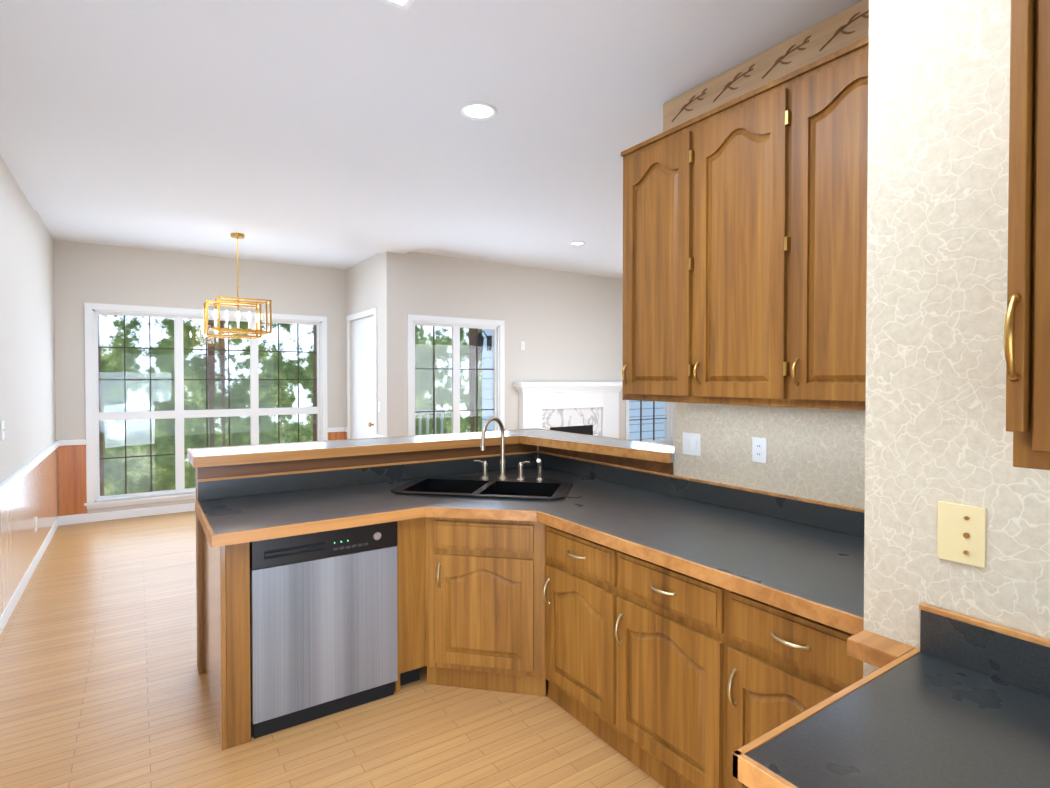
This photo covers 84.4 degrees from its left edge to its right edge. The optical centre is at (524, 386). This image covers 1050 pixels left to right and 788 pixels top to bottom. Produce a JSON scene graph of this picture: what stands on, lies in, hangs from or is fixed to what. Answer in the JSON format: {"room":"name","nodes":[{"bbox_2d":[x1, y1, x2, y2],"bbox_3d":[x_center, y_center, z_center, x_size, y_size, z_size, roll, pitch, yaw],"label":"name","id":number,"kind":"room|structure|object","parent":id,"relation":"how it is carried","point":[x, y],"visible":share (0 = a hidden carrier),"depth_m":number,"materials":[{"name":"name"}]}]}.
{"room":"kitchen","nodes":[
{"label":"kitchen","id":0,"kind":"room"},
{"bbox_2d":[0,156,55,483],"bbox_3d":[-2.376,0.008,2.167,0.120,3.010,9.530,-1,1,-34],"label":"wall","id":1,"kind":"structure","parent":0,"point":[27,370],"depth_m":4.41,"materials":[{"name":"beige paint"}]},
{"bbox_2d":[1,421,5,439],"bbox_3d":[-3.284,0.272,3.651,0.020,0.115,0.072,-1,1,-34],"label":"light switch","id":2,"kind":"object","parent":1,"relation":"attached to","point":[2,430],"visible":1,"depth_m":3.63,"materials":[{"name":"white plastic"}]},
{"bbox_2d":[0,448,57,616],"bbox_3d":[-2.285,1.044,2.162,0.010,0.740,9.396,-1,1,-34],"label":"wainscot","id":3,"kind":"structure","parent":1,"relation":"attached to","point":[26,500],"depth_m":4.29,"materials":[{"name":"brown wood"}]},
{"bbox_2d":[0,440,61,634],"bbox_3d":[-2.281,1.066,2.174,0.030,0.895,9.410,-1,1,-34],"label":"baseboard","id":4,"kind":"structure","parent":1,"relation":"attached to","point":[7,484],"depth_m":4.29,"materials":[{"name":"white wood"}]},
{"bbox_2d":[54,240,345,515],"bbox_3d":[-3.638,-0.061,6.985,3.150,3.010,0.120,-1,1,-34],"label":"wall","id":5,"kind":"structure","parent":0,"point":[96,273],"depth_m":6.59,"materials":[{"name":"beige paint"}]},
{"bbox_2d":[58,431,346,515],"bbox_3d":[-3.222,0.984,6.285,3.016,0.740,1.530,-1,1,-34],"label":"wainscot","id":6,"kind":"structure","parent":5,"relation":"attached to","point":[72,493],"depth_m":6.14,"materials":[{"name":"brown wood"}]},
{"bbox_2d":[84,303,327,508],"bbox_3d":[-3.672,0.194,6.935,2.571,2.210,0.170,-1,1,-34],"label":"nook window","id":7,"kind":"structure","parent":5,"relation":"in","point":[179,413],"depth_m":6.71,"materials":[{"name":"white wood"}]},
{"bbox_2d":[0,511,663,787],"bbox_3d":[1.420,1.537,4.662,9.540,0.120,10.010,-1,1,-34],"label":"floor","id":8,"kind":"structure","parent":0,"point":[103,684],"depth_m":2.64,"materials":[{"name":"brown wood"}]},
{"bbox_2d":[250,521,397,738],"bbox_3d":[-1.040,1.068,2.858,0.642,0.870,0.594,-1,1,-34],"label":"dishwasher","id":9,"kind":"object","parent":8,"relation":"on","point":[323,624],"visible":0.92,"depth_m":2.60,"materials":[{"name":"silver metal"}]},
{"bbox_2d":[397,518,418,652],"bbox_3d":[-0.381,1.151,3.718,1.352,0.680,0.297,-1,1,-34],"label":"base cabinet","id":10,"kind":"object","parent":8,"relation":"on","point":[409,525],"depth_m":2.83,"materials":[{"name":"brown wood"}]},
{"bbox_2d":[187,439,422,674],"bbox_3d":[-1.055,0.927,3.200,1.320,1.141,1.217,-1,1,-34],"label":"countertop","id":11,"kind":"structure","parent":10,"relation":"on","point":[245,493],"depth_m":3.09,"materials":[{"name":"laminate"}]},
{"bbox_2d":[391,475,572,500],"bbox_3d":[-0.234,0.654,3.335,0.962,0.336,0.962,-1,1,-34],"label":"sink","id":12,"kind":"object","parent":11,"relation":"in","point":[446,487],"depth_m":3.48,"materials":[{"name":"black metal"}]},
{"bbox_2d":[403,533,418,680],"bbox_3d":[-0.161,1.161,3.053,0.697,0.680,0.696,-1,1,-34],"label":"base cabinet","id":13,"kind":"object","parent":8,"relation":"on","point":[410,540],"depth_m":2.86,"materials":[{"name":"brown wood"}]},
{"bbox_2d":[419,517,538,695],"bbox_3d":[-0.200,1.066,2.855,0.443,0.874,0.443,-1,1,-34],"label":"base cabinet","id":14,"kind":"object","parent":8,"relation":"on","point":[479,578],"depth_m":2.84,"materials":[{"name":"brown wood"}]},
{"bbox_2d":[513,382,621,438],"bbox_3d":[0.758,0.683,7.693,1.830,1.500,0.550,-1,1,-34],"label":"fireplace","id":15,"kind":"object","parent":8,"relation":"on","point":[589,408],"visible":0.46,"depth_m":7.82,"materials":[{"name":"white"}]},
{"bbox_2d":[539,522,598,735],"bbox_3d":[0.580,1.068,2.762,0.817,0.874,0.579,-1,1,-34],"label":"base cabinet","id":16,"kind":"object","parent":8,"relation":"on","point":[568,562],"depth_m":2.60,"materials":[{"name":"brown wood"}]},
{"bbox_2d":[599,544,698,787],"bbox_3d":[0.851,1.074,2.359,0.817,0.874,0.667,-1,1,-34],"label":"base cabinet","id":17,"kind":"object","parent":8,"relation":"on","point":[664,677],"depth_m":2.20,"materials":[{"name":"brown wood"}]},
{"bbox_2d":[351,416,864,634],"bbox_3d":[0.327,0.481,2.982,1.520,0.583,3.107,-1,1,-34],"label":"countertop","id":18,"kind":"structure","parent":17,"relation":"on","point":[803,557],"depth_m":2.75,"materials":[{"name":"laminate"}]},
{"bbox_2d":[699,580,862,787],"bbox_3d":[1.108,1.079,1.975,0.817,0.874,0.551,-1,1,-34],"label":"base cabinet","id":19,"kind":"object","parent":8,"relation":"on","point":[762,665],"depth_m":1.83,"materials":[{"name":"brown wood"}]},
{"bbox_3d":[1.134,1.101,0.445,0.677,0.874,1.735,-1,1,-34],"label":"base cabinet","id":20,"kind":"object","parent":8,"relation":"on","visible":0},
{"bbox_2d":[732,603,1049,787],"bbox_3d":[1.092,0.592,0.491,0.687,0.152,1.871,-1,1,-34],"label":"countertop","id":21,"kind":"structure","parent":20,"relation":"on","point":[957,700],"depth_m":1.07,"materials":[{"name":"laminate"}]},
{"bbox_2d":[345,252,396,438],"bbox_3d":[-1.920,-0.064,7.143,0.120,3.010,1.530,-1,1,-34],"label":"wall","id":22,"kind":"structure","parent":0,"point":[371,282],"depth_m":6.60,"materials":[{"name":"beige paint"}]},
{"bbox_2d":[346,307,376,438],"bbox_3d":[-2.018,0.255,7.208,0.125,2.370,1.120,-1,1,-34],"label":"door","id":23,"kind":"structure","parent":22,"relation":"attached to","point":[364,377],"depth_m":7.24,"materials":[{"name":"white wood"}]},
{"bbox_2d":[378,402,380,411],"bbox_3d":[-1.686,0.228,6.672,0.020,0.115,0.072,-1,1,-34],"label":"light switch","id":24,"kind":"object","parent":22,"relation":"attached to","point":[379,406],"visible":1,"depth_m":6.66,"materials":[{"name":"white plastic"}]},
{"bbox_2d":[0,0,861,278],"bbox_3d":[1.420,-1.557,4.617,9.540,0.150,10.010,-1,1,-34],"label":"ceiling","id":25,"kind":"structure","parent":0,"point":[340,134],"depth_m":3.12,"materials":[{"name":"white paint"}]},
{"bbox_2d":[204,233,271,338],"bbox_3d":[-2.820,-0.990,5.689,0.578,1.013,0.278,-1,1,-34],"label":"chandelier","id":26,"kind":"object","parent":25,"relation":"hanging from","point":[260,331],"visible":1,"depth_m":5.68,"materials":[{"name":"gold metal"}]},
{"bbox_2d":[379,0,414,10],"bbox_3d":[-0.344,-1.398,1.450,0.600,0.074,1.210,-1,1,-34],"label":"ceiling light","id":27,"kind":"object","parent":25,"relation":"attached to","point":[404,4],"visible":1,"depth_m":2.08,"materials":[{"name":"white"}]},
{"bbox_2d":[460,102,496,119],"bbox_3d":[-0.246,-1.457,3.062,0.200,0.007,0.200,-1,1,-34],"label":"recessed light","id":28,"kind":"object","parent":25,"relation":"in","point":[478,111],"visible":1,"depth_m":3.06,"materials":[{"name":"white"}]},
{"bbox_2d":[570,241,584,245],"bbox_3d":[0.562,-1.538,6.203,0.170,0.007,0.170,-1,1,-34],"label":"recessed light","id":29,"kind":"object","parent":25,"relation":"in","point":[576,243],"visible":0.96,"depth_m":6.20,"materials":[{"name":"white"}]},
{"bbox_2d":[203,446,673,610],"bbox_3d":[-0.419,0.954,3.174,2.262,1.090,1.400,-1,1,-34],"label":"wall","id":30,"kind":"structure","parent":0,"point":[537,450],"depth_m":3.03,"materials":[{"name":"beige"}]},
{"bbox_2d":[397,252,624,438],"bbox_3d":[0.927,-0.079,8.203,5.790,3.010,0.120,-1,1,-34],"label":"wall","id":31,"kind":"structure","parent":0,"point":[566,326],"depth_m":7.51,"materials":[{"name":"beige paint"}]},
{"bbox_2d":[407,314,504,435],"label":"sliding window","id":32,"kind":"structure","parent":31,"relation":"in","point":[497,327],"depth_m":7.01,"materials":[{"name":"white"}]},
{"bbox_2d":[520,341,524,349],"bbox_3d":[-0.029,-0.534,7.476,0.070,0.110,0.010,-1,1,-34],"label":"light switch","id":33,"kind":"object","parent":31,"relation":"attached to","point":[522,345],"visible":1,"depth_m":7.47,"materials":[{"name":"white plastic"}]},
{"bbox_2d":[625,400,673,444],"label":"living room window","id":34,"kind":"structure","parent":31,"relation":"in","point":[668,439],"depth_m":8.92,"materials":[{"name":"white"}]},
{"bbox_2d":[674,402,864,508],"bbox_3d":[1.258,0.027,2.583,0.120,2.960,1.425,-1,1,-34],"label":"wall","id":35,"kind":"structure","parent":0,"point":[817,454],"depth_m":2.62,"materials":[{"name":"paper"}]},
{"bbox_2d":[621,124,672,401],"bbox_3d":[0.796,-0.540,2.740,0.457,1.210,0.516,-1,1,-34],"label":"upper cabinet","id":36,"kind":"object","parent":35,"relation":"attached to","point":[647,371],"depth_m":2.67,"materials":[{"name":"brown wood"}]},
{"bbox_2d":[683,432,700,455],"bbox_3d":[0.873,0.301,3.043,0.010,0.115,0.115,-1,1,-34],"label":"light switch","id":37,"kind":"object","parent":35,"relation":"attached to","point":[691,443],"visible":1,"depth_m":3.04,"materials":[{"name":"white plastic"}]},
{"bbox_2d":[673,80,764,405],"bbox_3d":[1.020,-0.535,2.406,0.457,1.210,0.586,-1,1,-34],"label":"upper cabinet","id":38,"kind":"object","parent":35,"relation":"attached to","point":[745,233],"depth_m":2.35,"materials":[{"name":"brown wood"}]},
{"bbox_2d":[752,437,766,462],"bbox_3d":[1.096,0.295,2.711,0.010,0.115,0.072,-1,1,-34],"label":"outlet","id":39,"kind":"object","parent":35,"relation":"attached to","point":[759,449],"visible":1,"depth_m":2.71,"materials":[{"name":"white plastic"}]},
{"bbox_2d":[761,28,868,410],"bbox_3d":[1.256,-0.530,2.054,0.457,1.210,0.556,-1,1,-34],"label":"upper cabinet","id":40,"kind":"object","parent":35,"relation":"attached to","point":[813,325],"depth_m":2.01,"materials":[{"name":"brown wood"}]},
{"bbox_2d":[863,0,1049,677],"bbox_3d":[1.942,0.054,0.754,1.020,2.960,2.375,-1,1,-34],"label":"wall","id":41,"kind":"structure","parent":0,"point":[937,193],"depth_m":1.32,"materials":[{"name":"paper"}]},
{"bbox_2d":[937,501,985,567],"bbox_3d":[0.967,0.326,1.286,0.011,0.130,0.090,-1,1,-34],"label":"phone jack plate","id":42,"kind":"object","parent":41,"relation":"attached to","point":[961,533],"visible":1,"depth_m":1.28,"materials":[{"name":"beige plastic"}]},
{"bbox_2d":[1003,0,1049,469],"bbox_3d":[1.241,-0.478,0.515,0.396,1.230,1.200,-1,1,-34],"label":"upper cabinet","id":43,"kind":"object","parent":41,"relation":"attached to","point":[1026,338],"visible":1,"depth_m":0.91,"materials":[{"name":"brown wood"}]},
{"label":"outside","id":44,"kind":"structure","parent":0,"visible":0},
{"bbox_2d":[482,329,492,430],"bbox_3d":[0.414,-0.776,8.294,2.030,4.600,0.580,-1,1,-34],"label":"wall","id":45,"kind":"structure","parent":44,"point":[488,362],"depth_m":7.86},
{"bbox_2d":[475,331,491,354],"bbox_3d":[-0.560,-0.591,7.728,0.212,0.327,0.120,-1,1,-34],"label":"lantern sconce","id":46,"kind":"object","parent":45,"relation":"attached to","point":[480,343],"depth_m":7.69,"materials":[{"name":"black metal"}]},
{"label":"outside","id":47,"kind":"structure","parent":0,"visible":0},
{"bbox_2d":[98,314,481,495],"bbox_3d":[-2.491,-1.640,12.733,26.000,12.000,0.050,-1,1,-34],"label":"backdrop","id":48,"kind":"structure","parent":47,"point":[306,362],"depth_m":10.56,"materials":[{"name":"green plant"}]}
]}

